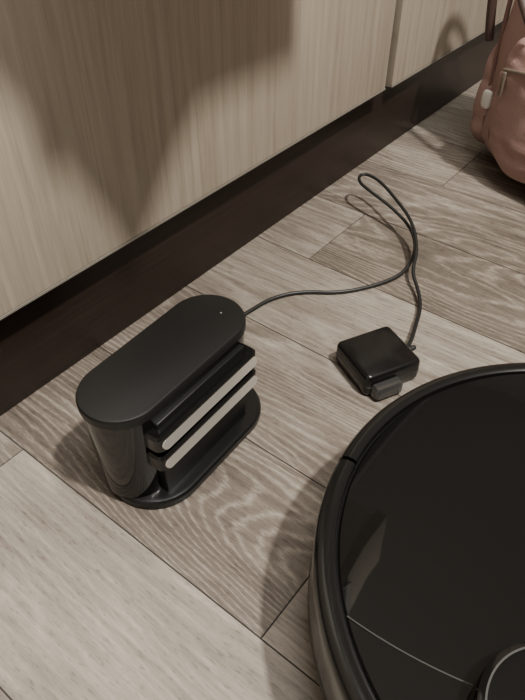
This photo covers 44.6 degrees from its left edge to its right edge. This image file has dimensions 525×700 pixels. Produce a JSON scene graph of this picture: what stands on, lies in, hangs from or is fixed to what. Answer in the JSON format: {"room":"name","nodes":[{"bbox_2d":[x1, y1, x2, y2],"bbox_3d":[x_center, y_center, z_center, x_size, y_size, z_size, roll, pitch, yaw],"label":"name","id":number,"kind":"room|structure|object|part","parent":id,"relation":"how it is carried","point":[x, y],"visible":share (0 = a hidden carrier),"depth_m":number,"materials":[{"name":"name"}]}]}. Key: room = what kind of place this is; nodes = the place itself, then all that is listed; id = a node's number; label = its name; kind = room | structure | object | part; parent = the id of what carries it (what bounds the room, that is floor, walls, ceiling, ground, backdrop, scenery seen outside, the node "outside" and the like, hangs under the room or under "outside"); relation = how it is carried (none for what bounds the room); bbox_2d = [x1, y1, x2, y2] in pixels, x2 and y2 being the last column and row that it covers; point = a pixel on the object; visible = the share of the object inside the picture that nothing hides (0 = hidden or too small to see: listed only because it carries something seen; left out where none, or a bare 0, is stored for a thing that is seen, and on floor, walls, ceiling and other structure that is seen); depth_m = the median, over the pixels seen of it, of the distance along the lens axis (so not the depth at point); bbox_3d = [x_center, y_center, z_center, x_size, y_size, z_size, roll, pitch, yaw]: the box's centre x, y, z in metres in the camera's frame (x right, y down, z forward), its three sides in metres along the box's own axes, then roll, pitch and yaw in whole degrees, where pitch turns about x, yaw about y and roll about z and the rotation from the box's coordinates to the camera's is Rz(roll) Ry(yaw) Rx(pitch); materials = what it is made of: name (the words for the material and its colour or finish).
{"room":"kitchen","nodes":[
{"label":"kitchen","id":0,"kind":"room"},
{"bbox_2d":[0,79,524,699],"bbox_3d":[0.905,0.244,0.386,3.320,0.004,4.700,28,50,27],"label":"floor","id":1,"kind":"structure","parent":0,"point":[204,595],"depth_m":0.55,"materials":[{"name":"brown wood"}]},
{"bbox_2d":[75,295,260,508],"bbox_3d":[-0.068,0.040,0.522,0.084,0.106,0.166,26,49,25],"label":"dock","id":2,"kind":"object","parent":1,"relation":"on","point":[163,411],"visible":1,"depth_m":0.49,"materials":[{"name":"black plastic"}]},
{"bbox_3d":[-0.065,0.074,0.557,0.081,0.010,0.159,26,49,25],"label":"plate","id":3,"kind":"part","parent":2,"relation":"part of","materials":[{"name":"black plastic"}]},
{"bbox_3d":[-0.048,0.053,0.512,0.009,0.082,0.102,26,49,25],"label":"recess panel","id":4,"kind":"part","parent":2,"relation":"part of","materials":[{"name":"black plastic"}]},
{"bbox_2d":[0,0,514,415],"bbox_3d":[-0.391,-0.324,0.327,0.835,0.904,3.600,28,50,27],"label":"base cabinet","id":5,"kind":"object","parent":1,"relation":"on","point":[144,144],"visible":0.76,"depth_m":0.59,"materials":[{"name":"laminate"}]},
{"bbox_3d":[-0.145,-0.252,0.421,0.018,0.446,0.974,28,50,27],"label":"door panel","id":6,"kind":"part","parent":5,"relation":"part of","materials":[{"name":"brown wood"}]},
{"bbox_3d":[0.297,-0.640,0.840,0.018,0.453,0.412,28,50,27],"label":"door panel","id":7,"kind":"part","parent":5,"relation":"part of","materials":[{"name":"brown wood"}]},
{"bbox_2d":[244,173,421,345],"bbox_3d":[0.075,-0.059,0.675,0.200,0.041,0.433,28,50,27],"label":"power cord","id":8,"kind":"object","parent":1,"relation":"on","point":[411,228],"visible":0.91,"depth_m":0.72,"materials":[{"name":"black rubber"}]},
{"bbox_2d":[336,326,419,399],"bbox_3d":[0.118,0.010,0.614,0.075,0.025,0.068,-18,46,-18],"label":"power adapter","id":9,"kind":"object","parent":1,"relation":"on","point":[378,362],"depth_m":0.60,"materials":[{"name":"black plastic"}]},
{"bbox_2d":[308,363,524,699],"bbox_3d":[0.208,0.156,0.393,0.358,0.114,0.358,9,44,9],"label":"robot vacuum","id":10,"kind":"object","parent":1,"relation":"on","point":[416,585],"visible":1,"depth_m":0.38,"materials":[{"name":"black plastic"}]},
{"bbox_2d":[470,0,524,183],"bbox_3d":[0.412,-0.372,0.757,0.202,0.394,0.303,-24,48,-23],"label":"backpack","id":11,"kind":"object","parent":1,"relation":"on","point":[498,119],"visible":1,"depth_m":0.82,"materials":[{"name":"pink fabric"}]},
{"bbox_3d":[0.299,-0.332,0.800,0.003,0.030,0.005,-23,48,-23],"label":"zip pull","id":12,"kind":"part","parent":11,"relation":"part of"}
]}

